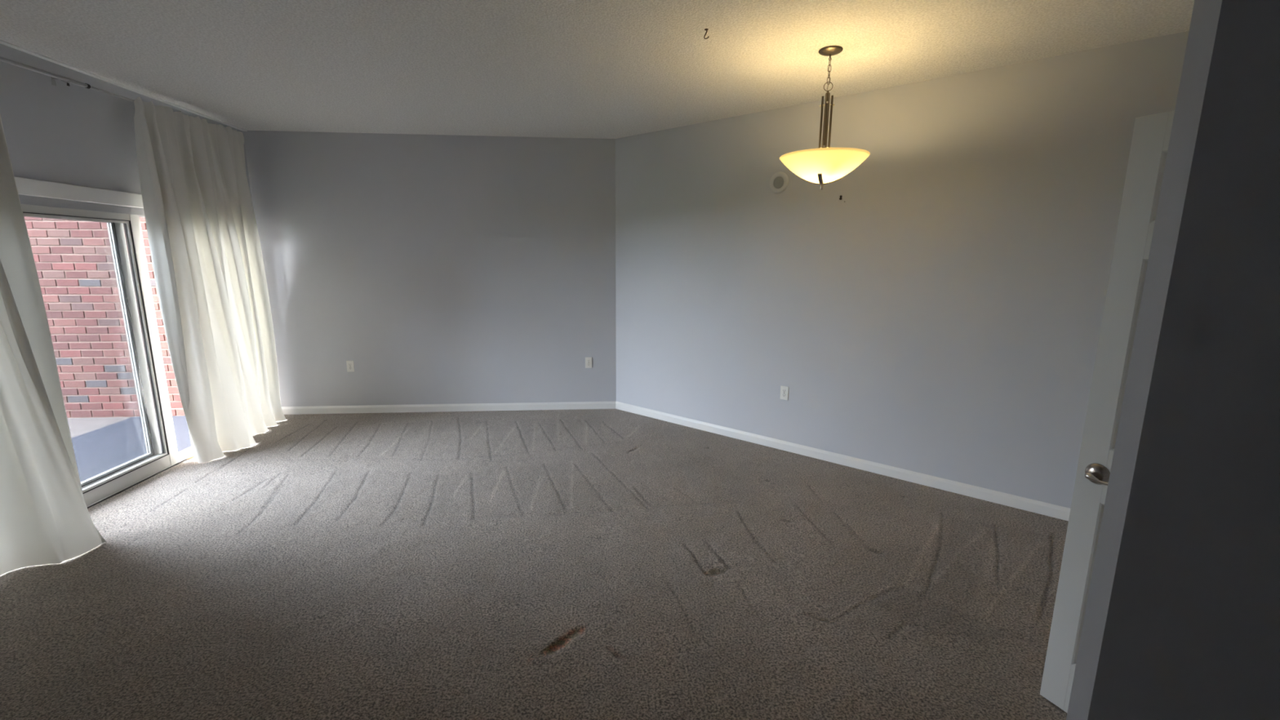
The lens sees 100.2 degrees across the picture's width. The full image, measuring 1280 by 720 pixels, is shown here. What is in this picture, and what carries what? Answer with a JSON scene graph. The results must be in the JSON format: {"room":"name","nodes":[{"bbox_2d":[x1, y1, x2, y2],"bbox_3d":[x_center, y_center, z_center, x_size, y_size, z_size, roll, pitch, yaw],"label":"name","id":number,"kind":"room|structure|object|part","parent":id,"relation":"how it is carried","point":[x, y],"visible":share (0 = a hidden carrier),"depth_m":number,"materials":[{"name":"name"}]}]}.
{"room":"empty living room","nodes":[
{"label":"empty living room","id":0,"kind":"room"},
{"bbox_2d":[0,43,251,196],"bbox_3d":[-3.550,-0.203,2.153,0.160,2.767,6.691,-1,11,-5],"label":"wall","id":1,"kind":"structure","parent":0,"point":[75,135],"depth_m":3.35,"materials":[{"name":"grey paint"}]},
{"bbox_2d":[14,176,194,508],"bbox_3d":[-3.655,-0.067,3.436,0.198,2.060,3.610,-1,11,-5],"label":"door","id":2,"kind":"structure","parent":1,"relation":"in","point":[38,198],"depth_m":3.85,"materials":[{"name":"white paint"}]},
{"bbox_3d":[-3.560,-1.033,3.261,0.018,0.095,3.610,-1,11,-5],"label":"head casing","id":3,"kind":"part","parent":2,"relation":"part of","materials":[{"name":"white paint"}]},
{"bbox_3d":[-3.656,-0.021,3.373,0.040,1.893,1.220,-1,11,-5],"label":"fixed panel","id":4,"kind":"part","parent":2,"relation":"part of","materials":[{"name":"clear glass"}]},
{"bbox_3d":[-3.671,0.929,3.624,0.176,0.034,3.450,-1,11,-5],"label":"sill","id":5,"kind":"part","parent":2,"relation":"part of","materials":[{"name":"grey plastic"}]},
{"bbox_2d":[0,56,244,136],"bbox_3d":[-3.517,-1.688,3.148,0.098,0.140,3.567,-1,11,-5],"label":"curtain rod","id":6,"kind":"object","parent":1,"relation":"attached to","point":[53,77],"visible":0.58,"depth_m":3.23,"materials":[{"name":"grey paint"}]},
{"bbox_2d":[0,115,106,575],"bbox_3d":[-3.192,-0.187,2.364,0.392,2.654,1.346,-1,11,-5],"label":"curtain","id":7,"kind":"object","parent":6,"relation":"hanging from","point":[45,517],"visible":1,"depth_m":2.81,"materials":[{"name":"white fabric"}]},
{"bbox_2d":[133,97,286,462],"bbox_3d":[-3.485,-0.622,4.544,0.277,2.695,1.276,-1,11,-5],"label":"curtain","id":8,"kind":"object","parent":6,"relation":"hanging from","point":[205,247],"visible":1,"depth_m":4.29,"materials":[{"name":"white fabric"}]},
{"bbox_2d":[243,130,616,406],"bbox_3d":[-1.948,-0.829,5.503,3.590,2.767,0.160,-1,11,-5],"label":"wall","id":9,"kind":"structure","parent":0,"point":[447,268],"depth_m":5.39,"materials":[{"name":"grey paint"}]},
{"bbox_2d":[346,360,354,372],"bbox_3d":[-2.976,0.065,5.500,0.072,0.116,0.009,-1,11,-5],"label":"wall outlet","id":10,"kind":"object","parent":9,"relation":"attached to","point":[350,366],"visible":1,"depth_m":5.50,"materials":[{"name":"white plastic"}]},
{"bbox_2d":[280,401,615,414],"bbox_3d":[-1.998,0.506,5.663,3.490,0.080,0.014,-1,11,-5],"label":"baseboard","id":11,"kind":"structure","parent":9,"relation":"attached to","point":[571,405],"depth_m":5.65,"materials":[{"name":"white paint"}]},
{"bbox_2d":[585,357,591,368],"bbox_3d":[-0.545,0.028,5.695,0.072,0.116,0.009,-1,11,-5],"label":"wall outlet","id":12,"kind":"object","parent":9,"relation":"attached to","point":[588,360],"visible":1,"depth_m":5.69,"materials":[{"name":"white plastic"}]},
{"bbox_2d":[0,408,1068,719],"bbox_3d":[-0.168,1.124,2.692,6.642,0.013,6.381,-1,11,-5],"label":"floor","id":13,"kind":"structure","parent":0,"point":[581,564],"depth_m":2.65,"materials":[{"name":"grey carpet"}]},
{"bbox_2d":[0,0,1194,138],"bbox_3d":[-0.159,-1.651,2.161,6.952,0.130,6.691,-1,11,-5],"label":"ceiling","id":14,"kind":"structure","parent":0,"point":[557,68],"depth_m":3.07,"materials":[{"name":"white paint"}]},
{"bbox_2d":[703,28,709,39],"bbox_3d":[0.344,-1.684,2.767,0.022,0.046,0.022,9,14,39],"label":"ceiling hook","id":15,"kind":"object","parent":14,"relation":"attached to","point":[705,29],"visible":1,"depth_m":2.76,"materials":[{"name":"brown metal"}]},
{"bbox_2d":[779,45,870,190],"bbox_3d":[1.076,-1.379,3.096,0.501,0.760,0.501,-6,13,-32],"label":"pendant light","id":16,"kind":"object","parent":14,"relation":"hanging from","point":[824,164],"visible":1,"depth_m":3.03,"materials":[{"name":"glass"}]},
{"bbox_3d":[1.048,-1.048,3.101,0.022,0.044,0.125,5,12,24],"label":"bowl arm","id":17,"kind":"part","parent":16,"relation":"part of","materials":[{"name":"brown metal"}]},
{"bbox_3d":[1.055,-1.372,3.120,0.012,0.307,0.012,-1,11,-5],"label":"rod","id":18,"kind":"part","parent":16,"relation":"part of","materials":[{"name":"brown metal"}]},
{"bbox_3d":[1.074,-1.118,3.145,0.502,0.152,0.502,-1,11,-5],"label":"lamp shade","id":19,"kind":"part","parent":16,"relation":"part of","materials":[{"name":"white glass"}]},
{"bbox_3d":[1.066,-1.362,3.070,0.012,0.307,0.012,-1,11,-5],"label":"rod","id":20,"kind":"part","parent":16,"relation":"part of","materials":[{"name":"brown metal"}]},
{"bbox_3d":[1.105,-1.369,3.104,0.012,0.307,0.012,-1,11,-5],"label":"rod","id":21,"kind":"part","parent":16,"relation":"part of","materials":[{"name":"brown metal"}]},
{"bbox_2d":[615,31,1189,508],"bbox_3d":[1.534,-0.563,4.194,4.585,2.767,0.210,9,14,39],"label":"wall","id":22,"kind":"structure","parent":0,"point":[942,318],"depth_m":3.78,"materials":[{"name":"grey paint"}]},
{"bbox_2d":[779,385,788,399],"bbox_3d":[1.212,0.277,4.496,0.072,0.116,0.009,9,14,39],"label":"wall outlet","id":23,"kind":"object","parent":22,"relation":"attached to","point":[784,389],"visible":1,"depth_m":4.49,"materials":[{"name":"white plastic"}]},
{"bbox_2d":[615,401,1070,520],"bbox_3d":[1.403,0.759,4.418,4.373,0.080,0.014,9,14,39],"label":"baseboard","id":24,"kind":"structure","parent":22,"relation":"attached to","point":[1005,499],"depth_m":4.10,"materials":[{"name":"white paint"}]},
{"bbox_2d":[1066,0,1279,719],"bbox_3d":[2.137,0.011,1.178,2.250,2.767,0.048,-1,11,-5],"label":"wall","id":25,"kind":"structure","parent":0,"point":[1181,621],"depth_m":1.10,"materials":[{"name":"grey paint"}]},
{"bbox_2d":[1040,110,1174,712],"bbox_3d":[1.622,0.312,1.535,0.102,2.027,0.624,-5,12,-24],"label":"panelled door","id":26,"kind":"structure","parent":25,"relation":"in","point":[1151,135],"depth_m":1.75,"materials":[{"name":"white paint"}]},
{"bbox_3d":[1.583,0.793,1.768,0.026,0.617,0.180,-5,12,-24],"label":"panel","id":27,"kind":"part","parent":26,"relation":"part of","materials":[{"name":"white paint"}]},
{"bbox_3d":[1.500,0.392,1.726,0.023,0.026,0.109,-5,12,-24],"label":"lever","id":28,"kind":"part","parent":26,"relation":"part of","materials":[{"name":"silver metal"}]},
{"bbox_3d":[1.587,0.007,1.619,0.026,0.615,0.180,-5,12,-24],"label":"panel","id":29,"kind":"part","parent":26,"relation":"part of","materials":[{"name":"white paint"}]},
{"bbox_3d":[1.590,-0.501,1.523,0.026,0.207,0.180,-5,12,-24],"label":"panel","id":30,"kind":"part","parent":26,"relation":"part of","materials":[{"name":"white paint"}]},
{"label":"outside","id":31,"kind":"structure","parent":0,"visible":0},
{"bbox_2d":[67,417,131,438],"bbox_3d":[-5.693,1.126,3.263,3.958,0.120,4.900,-1,11,-5],"label":"patio slab","id":32,"kind":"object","parent":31,"point":[77,426],"visible":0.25,"depth_m":5.47,"materials":[{"name":"concrete"}]},
{"bbox_2d":[23,216,184,417],"bbox_3d":[-5.892,-0.968,5.448,3.958,3.380,0.210,-1,11,-5],"label":"brick wall","id":33,"kind":"structure","parent":32,"relation":"on","point":[73,260],"depth_m":5.47,"materials":[{"name":"red brick"}]},
{"bbox_2d":[71,415,191,481],"bbox_3d":[-4.473,1.014,3.541,1.438,0.008,4.488,-1,11,-5],"label":"patio floor","id":34,"kind":"structure","parent":32,"relation":"on","point":[97,451],"depth_m":4.83,"materials":[{"name":"grey concrete"}]}
]}

